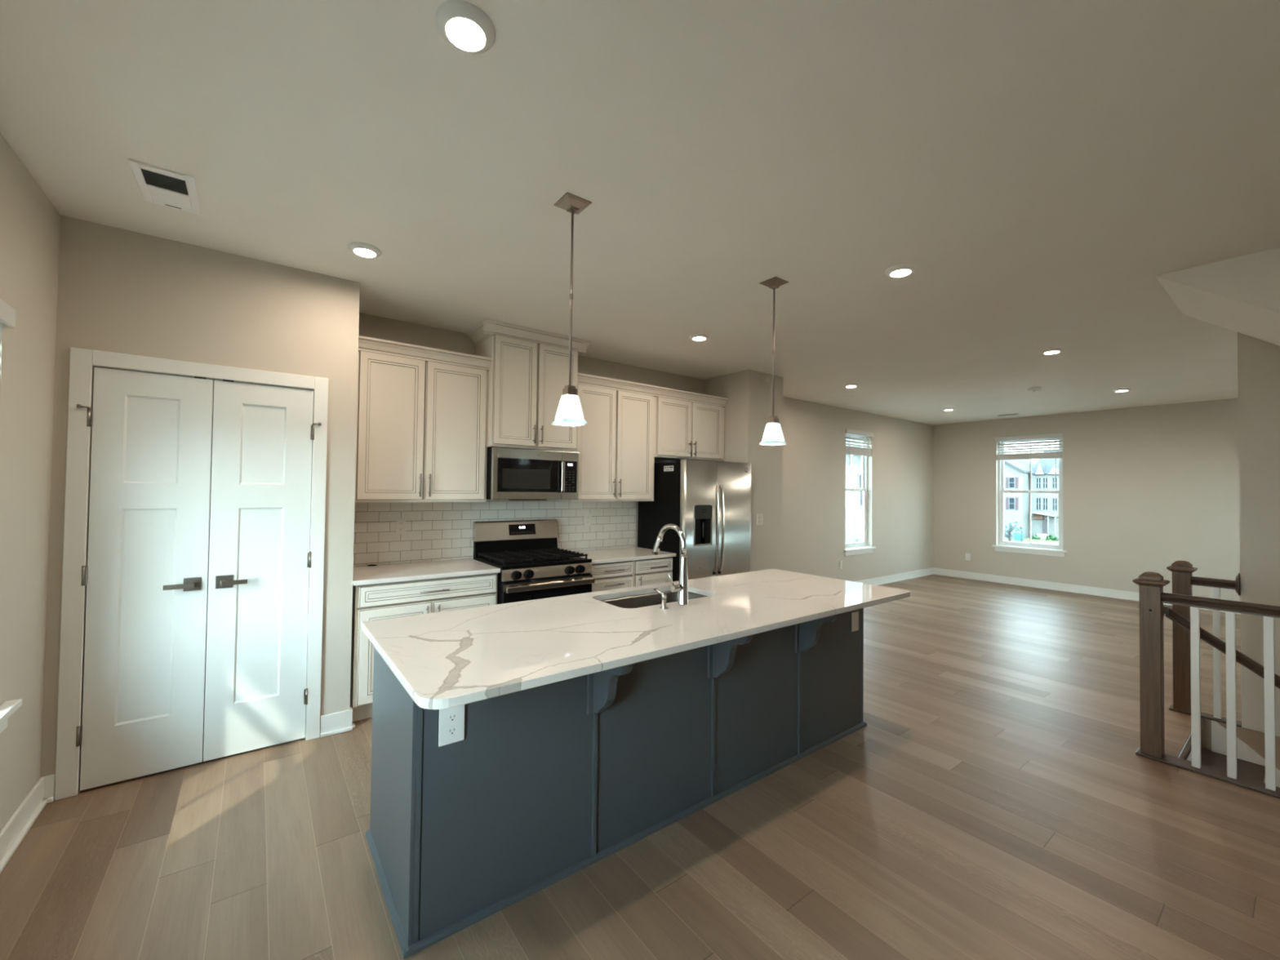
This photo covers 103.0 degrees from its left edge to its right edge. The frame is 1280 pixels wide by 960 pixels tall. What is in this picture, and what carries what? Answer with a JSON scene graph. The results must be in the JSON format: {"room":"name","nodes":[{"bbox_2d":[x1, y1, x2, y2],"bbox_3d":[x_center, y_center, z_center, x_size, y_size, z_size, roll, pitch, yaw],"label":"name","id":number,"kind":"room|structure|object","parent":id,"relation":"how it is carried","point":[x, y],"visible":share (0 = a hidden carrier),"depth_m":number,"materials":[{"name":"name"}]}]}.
{"room":"kitchen","nodes":[
{"label":"kitchen","id":0,"kind":"room"},
{"bbox_2d":[0,133,60,831],"bbox_3d":[-1.046,0.095,-0.041,0.150,2.783,6.219,2,-1,-37],"label":"wall","id":1,"kind":"structure","parent":0,"point":[29,223],"depth_m":2.13,"materials":[{"name":"beige paint"}]},
{"bbox_2d":[0,298,15,328],"bbox_3d":[-2.197,-0.277,1.604,0.074,0.772,0.835,2,-1,-37],"label":"window blind","id":2,"kind":"object","parent":1,"relation":"attached to","point":[7,313],"visible":1,"depth_m":1.91,"materials":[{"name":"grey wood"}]},
{"bbox_2d":[0,698,22,733],"bbox_3d":[-2.230,0.163,1.574,0.190,1.610,1.085,2,-1,-37],"label":"window sill","id":3,"kind":"structure","parent":1,"relation":"in","point":[7,708],"depth_m":1.97,"materials":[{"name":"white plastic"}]},
{"bbox_2d":[0,777,47,873],"bbox_3d":[-1.005,1.426,0.007,0.030,0.121,5.969,2,-1,-37],"label":"baseboard","id":4,"kind":"structure","parent":1,"relation":"attached to","point":[19,824],"depth_m":2.15,"materials":[{"name":"white paint"}]},
{"bbox_2d":[40,214,359,792],"bbox_3d":[-2.476,0.138,3.043,1.270,2.783,0.631,2,-1,-37],"label":"wall","id":5,"kind":"structure","parent":0,"point":[120,291],"depth_m":2.77,"materials":[{"name":"beige paint"}]},
{"bbox_2d":[40,773,55,803],"bbox_3d":[-2.782,1.452,2.386,0.048,0.121,0.030,2,-1,-37],"label":"baseboard","id":6,"kind":"structure","parent":5,"relation":"attached to","point":[49,780],"depth_m":2.39,"materials":[{"name":"white paint"}]},
{"bbox_2d":[75,367,213,791],"bbox_3d":[-2.526,0.473,2.589,0.497,2.066,0.090,2,-1,-37],"label":"door","id":7,"kind":"structure","parent":5,"relation":"in","point":[145,575],"depth_m":2.61,"materials":[{"name":"white paint"}]},
{"bbox_2d":[54,346,328,800],"bbox_3d":[-2.328,0.449,2.745,1.063,2.152,0.018,2,-1,-37],"label":"trim","id":8,"kind":"structure","parent":5,"relation":"attached to","point":[82,361],"depth_m":2.47,"materials":[{"name":"white paint"}]},
{"bbox_2d":[203,379,321,761],"bbox_3d":[-2.125,0.484,2.890,0.498,2.066,0.090,2,-1,-37],"label":"door","id":9,"kind":"structure","parent":5,"relation":"in","point":[256,691],"depth_m":2.88,"materials":[{"name":"white paint"}]},
{"bbox_2d":[320,709,352,737],"bbox_3d":[-1.843,1.477,3.091,0.170,0.121,0.030,2,-1,-37],"label":"baseboard","id":10,"kind":"structure","parent":5,"relation":"attached to","point":[337,722],"depth_m":3.09,"materials":[{"name":"white paint"}]},
{"bbox_2d":[353,312,704,566],"bbox_3d":[-0.797,0.193,4.786,3.710,2.783,0.162,2,-1,-37],"label":"wall","id":11,"kind":"structure","parent":0,"point":[434,531],"depth_m":4.18,"materials":[{"name":"white tile"}]},
{"bbox_2d":[395,518,405,533],"bbox_3d":[-1.833,0.354,3.898,0.072,0.118,0.009,2,-1,-37],"label":"wall outlet","id":12,"kind":"object","parent":11,"relation":"attached to","point":[400,522],"visible":1,"depth_m":3.90,"materials":[{"name":"beige plastic"}]},
{"bbox_2d":[355,335,491,502],"bbox_3d":[-1.655,-0.398,3.818,0.947,1.120,0.386,2,-1,-37],"label":"upper cabinet","id":13,"kind":"object","parent":11,"relation":"attached to","point":[422,412],"visible":0.86,"depth_m":3.68,"materials":[{"name":"beige paint"}]},
{"bbox_2d":[466,319,590,451],"bbox_3d":[-0.942,-0.730,4.306,0.912,0.957,0.470,2,-1,-37],"label":"upper cabinet","id":14,"kind":"object","parent":11,"relation":"attached to","point":[528,374],"visible":0.89,"depth_m":4.12,"materials":[{"name":"beige paint"}]},
{"bbox_2d":[486,446,578,500],"bbox_3d":[-0.946,-0.041,4.286,0.756,0.420,0.458,2,-1,-37],"label":"microwave","id":15,"kind":"object","parent":14,"relation":"attached to","point":[513,473],"visible":0.96,"depth_m":4.09,"materials":[{"name":"silver metal"}]},
{"bbox_2d":[584,513,591,525],"bbox_3d":[-0.503,0.382,4.898,0.072,0.118,0.009,2,-1,-37],"label":"wall outlet","id":16,"kind":"object","parent":11,"relation":"attached to","point":[587,516],"visible":1,"depth_m":4.89,"materials":[{"name":"beige plastic"}]},
{"bbox_2d":[555,373,658,501],"bbox_3d":[-0.301,-0.361,4.836,0.913,1.120,0.386,2,-1,-37],"label":"upper cabinet","id":17,"kind":"object","parent":11,"relation":"attached to","point":[615,446],"visible":0.83,"depth_m":4.71,"materials":[{"name":"beige paint"}]},
{"bbox_2d":[653,386,728,461],"bbox_3d":[0.458,-0.558,5.409,0.978,0.684,0.386,2,-1,-37],"label":"upper cabinet","id":18,"kind":"object","parent":11,"relation":"attached to","point":[689,425],"visible":0.88,"depth_m":5.25,"materials":[{"name":"beige paint"}]},
{"bbox_2d":[0,0,1279,425],"bbox_3d":[3.169,-1.274,3.632,11.500,0.200,7.000,2,-1,-37],"label":"ceiling","id":19,"kind":"structure","parent":0,"point":[1037,165],"depth_m":2.00,"materials":[{"name":"paint"}]},
{"bbox_2d":[127,158,201,214],"bbox_3d":[-2.047,-1.260,2.206,0.198,0.011,0.356,2,-1,-37],"label":"ceiling vent","id":20,"kind":"object","parent":19,"relation":"in","point":[157,185],"visible":1,"depth_m":2.19,"materials":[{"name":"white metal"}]},
{"bbox_2d":[347,242,381,257],"bbox_3d":[-1.488,-1.237,2.752,0.160,0.023,0.160,2,-1,-37],"label":"recessed light","id":21,"kind":"object","parent":19,"relation":"in","point":[364,250],"visible":1,"depth_m":2.72,"materials":[{"name":"white plastic"}]},
{"bbox_2d":[435,0,495,53],"bbox_3d":[-0.486,-1.251,1.419,0.160,0.023,0.160,2,-1,-37],"label":"recessed light","id":22,"kind":"object","parent":19,"relation":"in","point":[464,25],"visible":1,"depth_m":1.40,"materials":[{"name":"white paint"}]},
{"bbox_2d":[551,191,591,426],"bbox_3d":[-0.308,-0.745,2.275,0.124,0.996,0.124,2,-1,-37],"label":"pendant light","id":23,"kind":"object","parent":19,"relation":"hanging from","point":[569,412],"visible":1,"depth_m":2.26,"materials":[{"name":"white glass"}]},
{"bbox_2d":[689,333,708,341],"bbox_3d":[0.493,-1.184,4.233,0.160,0.023,0.160,2,-1,-37],"label":"recessed light","id":24,"kind":"object","parent":19,"relation":"in","point":[697,337],"visible":1,"depth_m":4.20,"materials":[{"name":"white plastic"}]},
{"bbox_2d":[759,276,788,445],"bbox_3d":[0.817,-0.714,3.112,0.124,0.996,0.124,2,-1,-37],"label":"pendant light","id":25,"kind":"object","parent":19,"relation":"hanging from","point":[772,435],"visible":1,"depth_m":3.09,"materials":[{"name":"white glass"}]},
{"bbox_2d":[844,383,857,387],"bbox_3d":[2.521,-1.123,6.077,0.160,0.023,0.160,2,-1,-37],"label":"recessed light","id":26,"kind":"object","parent":19,"relation":"in","point":[849,385],"visible":1,"depth_m":6.03,"materials":[{"name":"white plastic"}]},
{"bbox_2d":[884,263,916,277],"bbox_3d":[1.499,-1.197,2.925,0.160,0.023,0.160,2,-1,-37],"label":"recessed light","id":27,"kind":"object","parent":19,"relation":"in","point":[904,269],"visible":1,"depth_m":2.90,"materials":[{"name":"white plastic"}]},
{"bbox_2d":[942,408,955,410],"bbox_3d":[4.661,-1.065,7.683,0.160,0.023,0.160,2,-1,-37],"label":"recessed light","id":28,"kind":"object","parent":19,"relation":"in","point":[944,409],"visible":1,"depth_m":7.64,"materials":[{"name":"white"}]},
{"bbox_2d":[995,413,1019,416],"bbox_3d":[5.897,-1.046,8.152,0.120,0.010,0.310,2,-1,-37],"label":"ceiling vent","id":29,"kind":"object","parent":19,"relation":"in","point":[1013,413],"visible":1,"depth_m":8.14,"materials":[{"name":"white plastic"}]},
{"bbox_2d":[1027,386,1041,391],"bbox_3d":[4.738,-1.086,6.112,0.136,0.038,0.136,2,-1,-37],"label":"smoke detector","id":30,"kind":"object","parent":19,"relation":"attached to","point":[1033,388],"visible":1,"depth_m":6.07,"materials":[{"name":"white plastic"}]},
{"bbox_2d":[1040,347,1063,354],"bbox_3d":[3.658,-1.139,4.518,0.160,0.023,0.160,2,-1,-37],"label":"recessed light","id":31,"kind":"object","parent":19,"relation":"in","point":[1051,351],"visible":1,"depth_m":4.48,"materials":[{"name":"white plastic"}]},
{"bbox_2d":[1112,388,1130,392],"bbox_3d":[5.815,-1.081,6.142,0.160,0.023,0.160,2,-1,-37],"label":"recessed light","id":32,"kind":"object","parent":19,"relation":"in","point":[1118,390],"visible":1,"depth_m":6.11,"materials":[{"name":"white plastic"}]},
{"bbox_2d":[0,574,1279,959],"bbox_3d":[3.133,1.734,3.572,11.500,0.250,7.000,2,-1,-37],"label":"floor","id":33,"kind":"structure","parent":0,"point":[994,799],"depth_m":2.12,"materials":[{"name":"brown wood"}]},
{"bbox_2d":[350,573,497,721],"bbox_3d":[-1.587,1.111,3.685,0.924,0.884,0.655,2,-1,-37],"label":"base cabinet","id":34,"kind":"object","parent":33,"relation":"on","point":[375,602],"visible":0.44,"depth_m":3.32,"materials":[{"name":"beige paint"}]},
{"bbox_2d":[352,558,500,586],"bbox_3d":[-1.588,0.654,3.688,0.945,0.030,0.636,2,-1,-37],"label":"countertop","id":35,"kind":"structure","parent":34,"relation":"on","point":[379,574],"depth_m":3.58,"materials":[{"name":"white stone"}]},
{"bbox_2d":[472,519,595,604],"bbox_3d":[-0.876,0.959,4.157,0.762,1.224,0.728,2,-1,-37],"label":"gas range","id":36,"kind":"object","parent":33,"relation":"on","point":[527,555],"visible":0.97,"depth_m":4.08,"materials":[{"name":"silver metal"}]},
{"bbox_2d":[474,556,591,569],"bbox_3d":[-0.881,0.652,4.174,0.762,0.026,0.612,2,-1,-37],"label":"cooktop","id":37,"kind":"object","parent":36,"relation":"in","point":[560,562],"depth_m":3.96,"materials":[{"name":"black metal"}]},
{"bbox_2d":[590,560,633,591],"bbox_3d":[-0.414,1.143,4.567,0.464,0.884,0.655,2,-1,-37],"label":"base cabinet","id":38,"kind":"object","parent":33,"relation":"on","point":[617,575],"visible":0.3,"depth_m":4.34,"materials":[{"name":"beige paint"}]},
{"bbox_2d":[571,546,675,564],"bbox_3d":[-0.224,0.691,4.713,0.928,0.030,0.636,2,-1,-37],"label":"countertop","id":39,"kind":"structure","parent":38,"relation":"on","point":[630,553],"depth_m":4.62,"materials":[{"name":"white stone"}]},
{"bbox_2d":[364,608,866,959],"bbox_3d":[0.199,1.117,2.674,2.773,0.876,0.960,2,-1,-37],"label":"kitchen island","id":40,"kind":"object","parent":33,"relation":"on","point":[544,784],"visible":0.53,"depth_m":2.04,"materials":[{"name":"blue wood"}]},
{"bbox_2d":[438,704,464,746],"bbox_3d":[-0.637,0.826,1.723,0.085,0.131,0.009,2,-1,-37],"label":"wall outlet","id":41,"kind":"object","parent":40,"relation":"attached to","point":[451,720],"visible":0.9,"depth_m":1.72,"materials":[{"name":"white plastic"}]},
{"bbox_2d":[446,725,457,736],"bbox_3d":[-0.636,0.848,1.721,0.034,0.034,0.003,2,-1,-37],"label":"receptacle","id":42,"kind":"object","parent":41,"relation":"attached to","point":[451,731],"depth_m":1.72,"materials":[{"name":"white plastic"}]},
{"bbox_2d":[447,711,457,722],"bbox_3d":[-0.635,0.803,1.722,0.034,0.034,0.003,2,-1,-37],"label":"receptacle","id":43,"kind":"object","parent":41,"relation":"attached to","point":[452,717],"depth_m":1.72,"materials":[{"name":"white plastic"}]},
{"bbox_2d":[361,568,910,709],"bbox_3d":[0.218,0.663,2.657,2.817,0.030,1.046,2,-1,-37],"label":"island countertop","id":44,"kind":"structure","parent":40,"relation":"on","point":[448,659],"depth_m":2.15,"materials":[{"name":"white stone"}]},
{"bbox_2d":[600,590,708,608],"bbox_3d":[0.088,0.777,2.862,0.694,0.192,0.392,2,-1,-37],"label":"sink","id":45,"kind":"object","parent":44,"relation":"in","point":[653,598],"visible":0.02,"depth_m":3.04,"materials":[{"name":"silver metal"}]},
{"bbox_2d":[653,587,668,609],"bbox_3d":[0.104,0.599,2.578,0.046,0.091,0.101,2,-1,-37],"label":"soap dispenser","id":46,"kind":"object","parent":44,"relation":"on","point":[664,597],"visible":1,"depth_m":2.55,"materials":[{"name":"silver metal"}]},
{"bbox_2d":[652,523,688,604],"bbox_3d":[0.131,0.441,2.725,0.128,0.413,0.274,2,-1,-37],"label":"kitchen faucet","id":47,"kind":"object","parent":44,"relation":"on","point":[682,588],"visible":1,"depth_m":2.65,"materials":[{"name":"silver metal"}]},
{"bbox_2d":[851,611,858,631],"bbox_3d":[1.366,0.898,3.231,0.075,0.120,0.006,2,-1,-37],"label":"wall outlet","id":48,"kind":"object","parent":40,"relation":"attached to","point":[855,615],"visible":1,"depth_m":3.23,"materials":[{"name":"beige plastic"}]},
{"bbox_2d":[632,556,672,586],"bbox_3d":[-0.046,1.153,4.844,0.454,0.884,0.655,2,-1,-37],"label":"base cabinet","id":49,"kind":"object","parent":33,"relation":"on","point":[653,571],"visible":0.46,"depth_m":4.60,"materials":[{"name":"beige paint"}]},
{"bbox_2d":[637,459,751,582],"bbox_3d":[0.574,0.715,5.194,0.930,1.789,0.770,2,-1,-37],"label":"refrigerator","id":50,"kind":"object","parent":33,"relation":"on","point":[709,501],"visible":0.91,"depth_m":4.88,"materials":[{"name":"silver metal"}]},
{"bbox_2d":[1166,560,1241,727],"bbox_3d":[3.860,1.090,3.485,0.150,1.050,0.334,2,-1,-37],"label":"stair railing","id":51,"kind":"object","parent":33,"relation":"on","point":[1183,581],"visible":0.91,"depth_m":3.52,"materials":[{"name":"brown wood"}]},
{"bbox_2d":[1132,571,1279,798],"bbox_3d":[3.839,1.053,1.806,0.142,1.058,3.016,2,-1,-37],"label":"stair railing","id":52,"kind":"object","parent":33,"relation":"on","point":[1152,597],"visible":1,"depth_m":2.80,"materials":[{"name":"brown wood"}]},
{"bbox_2d":[1163,605,1279,688],"bbox_3d":[3.635,1.423,2.218,0.088,1.391,1.926,2,-1,-37],"label":"stair handrail","id":53,"kind":"object","parent":52,"relation":"attached to","point":[1206,636],"visible":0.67,"depth_m":2.81,"materials":[{"name":"brown wood"}]},
{"bbox_2d":[1177,718,1265,782],"bbox_3d":[4.124,2.509,2.209,0.956,1.830,2.395,2,-1,-37],"label":"stairs","id":54,"kind":"structure","parent":33,"relation":"attached to","point":[1249,770],"depth_m":3.21,"materials":[{"name":"brown wood"}]},
{"bbox_2d":[704,368,783,571],"bbox_3d":[1.087,0.237,5.848,0.580,2.783,0.890,2,-1,-37],"label":"wall","id":55,"kind":"structure","parent":0,"point":[748,409],"depth_m":5.49,"materials":[{"name":"beige paint"}]},
{"bbox_2d":[755,513,763,525],"bbox_3d":[1.274,0.422,5.423,0.115,0.120,0.009,2,-1,-37],"label":"light switch","id":56,"kind":"object","parent":55,"relation":"attached to","point":[759,517],"visible":1,"depth_m":5.42,"materials":[{"name":"beige plastic"}]},
{"bbox_2d":[782,396,933,582],"bbox_3d":[3.324,0.306,7.992,5.574,2.783,0.150,2,-1,-37],"label":"wall","id":57,"kind":"structure","parent":0,"point":[900,464],"depth_m":7.82,"materials":[{"name":"beige paint"}]},
{"bbox_2d":[839,560,842,568],"bbox_3d":[3.019,1.277,7.652,0.072,0.118,0.009,2,-1,-37],"label":"wall outlet","id":58,"kind":"object","parent":57,"relation":"attached to","point":[840,562],"visible":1,"depth_m":7.65,"materials":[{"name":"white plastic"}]},
{"bbox_2d":[843,434,875,555],"bbox_3d":[3.411,0.207,8.027,0.870,1.915,0.190,2,-1,-37],"label":"window","id":59,"kind":"structure","parent":57,"relation":"in","point":[858,548],"depth_m":8.23,"materials":[{"name":"white plastic"}]},
{"bbox_2d":[845,428,873,479],"bbox_3d":[3.439,-0.387,8.010,0.786,0.772,0.074,2,-1,-37],"label":"window blind","id":60,"kind":"object","parent":59,"relation":"attached to","point":[855,451],"visible":0.91,"depth_m":7.99,"materials":[{"name":"white plastic"}]},
{"bbox_2d":[854,567,933,585],"bbox_3d":[3.302,1.634,7.849,5.424,0.121,0.030,2,-1,-37],"label":"baseboard","id":61,"kind":"structure","parent":57,"relation":"attached to","point":[919,573],"depth_m":8.68,"materials":[{"name":"white paint"}]},
{"bbox_2d":[933,398,1239,601],"bbox_3d":[7.589,0.336,6.832,0.150,2.783,6.830,2,-1,-37],"label":"wall","id":62,"kind":"structure","parent":0,"point":[1148,488],"depth_m":7.49,"materials":[{"name":"beige paint"}]},
{"bbox_2d":[965,553,970,559],"bbox_3d":[5.815,1.363,9.021,0.009,0.118,0.072,2,-1,-37],"label":"wall outlet","id":63,"kind":"object","parent":62,"relation":"attached to","point":[967,555],"visible":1,"depth_m":9.02,"materials":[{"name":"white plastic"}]},
{"bbox_2d":[991,437,1066,556],"bbox_3d":[6.404,0.248,8.369,0.190,1.920,1.000,2,-1,-37],"label":"window","id":64,"kind":"structure","parent":62,"relation":"in","point":[1029,548],"depth_m":8.39,"materials":[{"name":"white plastic"}]},
{"bbox_2d":[995,432,1062,460],"bbox_3d":[6.384,-0.349,8.360,0.074,0.772,0.916,2,-1,-37],"label":"window blind","id":65,"kind":"object","parent":64,"relation":"attached to","point":[1017,455],"visible":1,"depth_m":8.34,"materials":[{"name":"white plastic"}]},
{"bbox_2d":[933,567,1240,614],"bbox_3d":[7.456,1.664,6.811,0.030,0.121,6.680,2,-1,-37],"label":"baseboard","id":66,"kind":"structure","parent":62,"relation":"attached to","point":[1127,595],"depth_m":8.11,"materials":[{"name":"white paint"}]},
{"bbox_2d":[1155,247,1279,346],"bbox_3d":[4.268,-0.081,2.079,1.016,2.215,2.917,2,-1,-37],"label":"wall","id":67,"kind":"structure","parent":0,"point":[1240,294],"depth_m":2.79,"materials":[{"name":"paint"}]},
{"bbox_2d":[1237,332,1279,736],"bbox_3d":[4.721,1.313,2.367,0.128,4.983,2.858,2,-1,-37],"label":"wall","id":68,"kind":"structure","parent":0,"point":[1258,360],"depth_m":3.28,"materials":[{"name":"beige paint"}]},
{"bbox_2d":[1211,720,1279,787],"bbox_3d":[4.541,2.692,2.432,0.022,2.176,2.400,2,-1,-37],"label":"trim","id":69,"kind":"structure","parent":68,"relation":"attached to","point":[1219,733],"depth_m":3.31,"materials":[{"name":"beige paint"}]},
{"label":"outside","id":70,"kind":"structure","parent":0,"visible":0},
{"bbox_2d":[1004,537,1058,544],"bbox_3d":[75.450,7.518,68.214,80.000,0.300,170.000,2,-1,-37],"label":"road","id":71,"kind":"structure","parent":70,"point":[1025,540],"depth_m":56.21,"materials":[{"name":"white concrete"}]},
{"bbox_2d":[1013,532,1024,540],"bbox_3d":[42.224,6.285,56.694,0.860,0.800,0.860,2,-1,-37],"label":"bin","id":72,"kind":"object","parent":71,"relation":"on","point":[1017,537],"visible":0.79,"depth_m":56.48,"materials":[{"name":"teal plastic"}]},
{"bbox_2d":[1004,453,1035,537],"bbox_3d":[47.208,1.777,65.957,12.700,10.400,7.760,2,-1,-37],"label":"house","id":73,"kind":"structure","parent":71,"relation":"on","point":[1017,472],"depth_m":60.18,"materials":[{"name":"white"}]},
{"bbox_2d":[1005,497,1008,509],"bbox_3d":[43.733,2.779,60.580,0.070,1.460,0.260,2,-1,-37],"label":"shutter","id":74,"kind":"object","parent":73,"relation":"hanging from","point":[1006,498],"depth_m":60.54,"materials":[{"name":"white"}]},
{"bbox_2d":[1005,477,1008,488],"bbox_3d":[43.763,0.315,60.629,0.070,1.290,0.260,2,-1,-37],"label":"shutter","id":75,"kind":"object","parent":73,"relation":"hanging from","point":[1006,478],"depth_m":60.59,"materials":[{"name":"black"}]},
{"bbox_2d":[1015,497,1017,510],"bbox_3d":[44.298,2.771,59.829,0.070,1.460,0.260,2,-1,-37],"label":"shutter","id":76,"kind":"object","parent":73,"relation":"hanging from","point":[1016,498],"depth_m":59.80,"materials":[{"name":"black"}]},
{"bbox_2d":[1015,476,1017,488],"bbox_3d":[44.328,0.307,59.878,0.070,1.290,0.260,2,-1,-37],"label":"shutter","id":77,"kind":"object","parent":73,"relation":"hanging from","point":[1016,477],"depth_m":59.84,"materials":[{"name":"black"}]},
{"bbox_2d":[1031,535,1040,539],"bbox_3d":[45.497,6.615,58.481,0.954,0.552,0.895,2,-1,-37],"label":"shrub","id":78,"kind":"object","parent":71,"relation":"on","point":[1034,537],"visible":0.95,"depth_m":58.32,"materials":[{"name":"green plant"}]},
{"bbox_2d":[1031,451,1058,539],"bbox_3d":[52.042,1.628,60.447,11.000,10.600,6.820,2,-1,-37],"label":"house","id":79,"kind":"structure","parent":71,"relation":"on","point":[1045,473],"depth_m":59.32,"materials":[{"name":"white"}]},
{"bbox_2d":[1044,534,1058,540],"bbox_3d":[46.410,6.530,57.302,1.258,0.772,1.227,2,-1,-37],"label":"shrub","id":80,"kind":"object","parent":71,"relation":"on","point":[1049,537],"visible":0.98,"depth_m":57.09,"materials":[{"name":"green plant"}]},
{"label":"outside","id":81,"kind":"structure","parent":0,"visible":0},
{"bbox_3d":[-7.664,5.270,5.739,112.000,0.300,170.000,2,-1,-37],"label":"ground","id":82,"kind":"structure","parent":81,"visible":0},
{"bbox_2d":[844,439,862,543],"bbox_3d":[8.471,0.692,27.304,17.500,10.100,12.000,2,-1,-37],"label":"house","id":83,"kind":"structure","parent":82,"relation":"on","point":[856,460],"depth_m":20.58,"materials":[{"name":"white"}]},
{"bbox_2d":[1004,520,1022,541],"bbox_3d":[29.152,4.744,39.985,1.655,3.011,1.615,0,-1,15],"label":"tree","id":84,"kind":"object","parent":82,"relation":"on","point":[1009,534],"visible":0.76,"depth_m":40.01,"materials":[{"name":"green plant"}]},
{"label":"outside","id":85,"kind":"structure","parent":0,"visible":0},
{"bbox_2d":[1004,540,1058,545],"bbox_3d":[46.442,6.569,46.411,1.400,0.030,150.000,2,-1,-37],"label":"sidewalk","id":86,"kind":"structure","parent":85,"point":[1004,540],"depth_m":54.08,"materials":[{"name":"grey concrete"}]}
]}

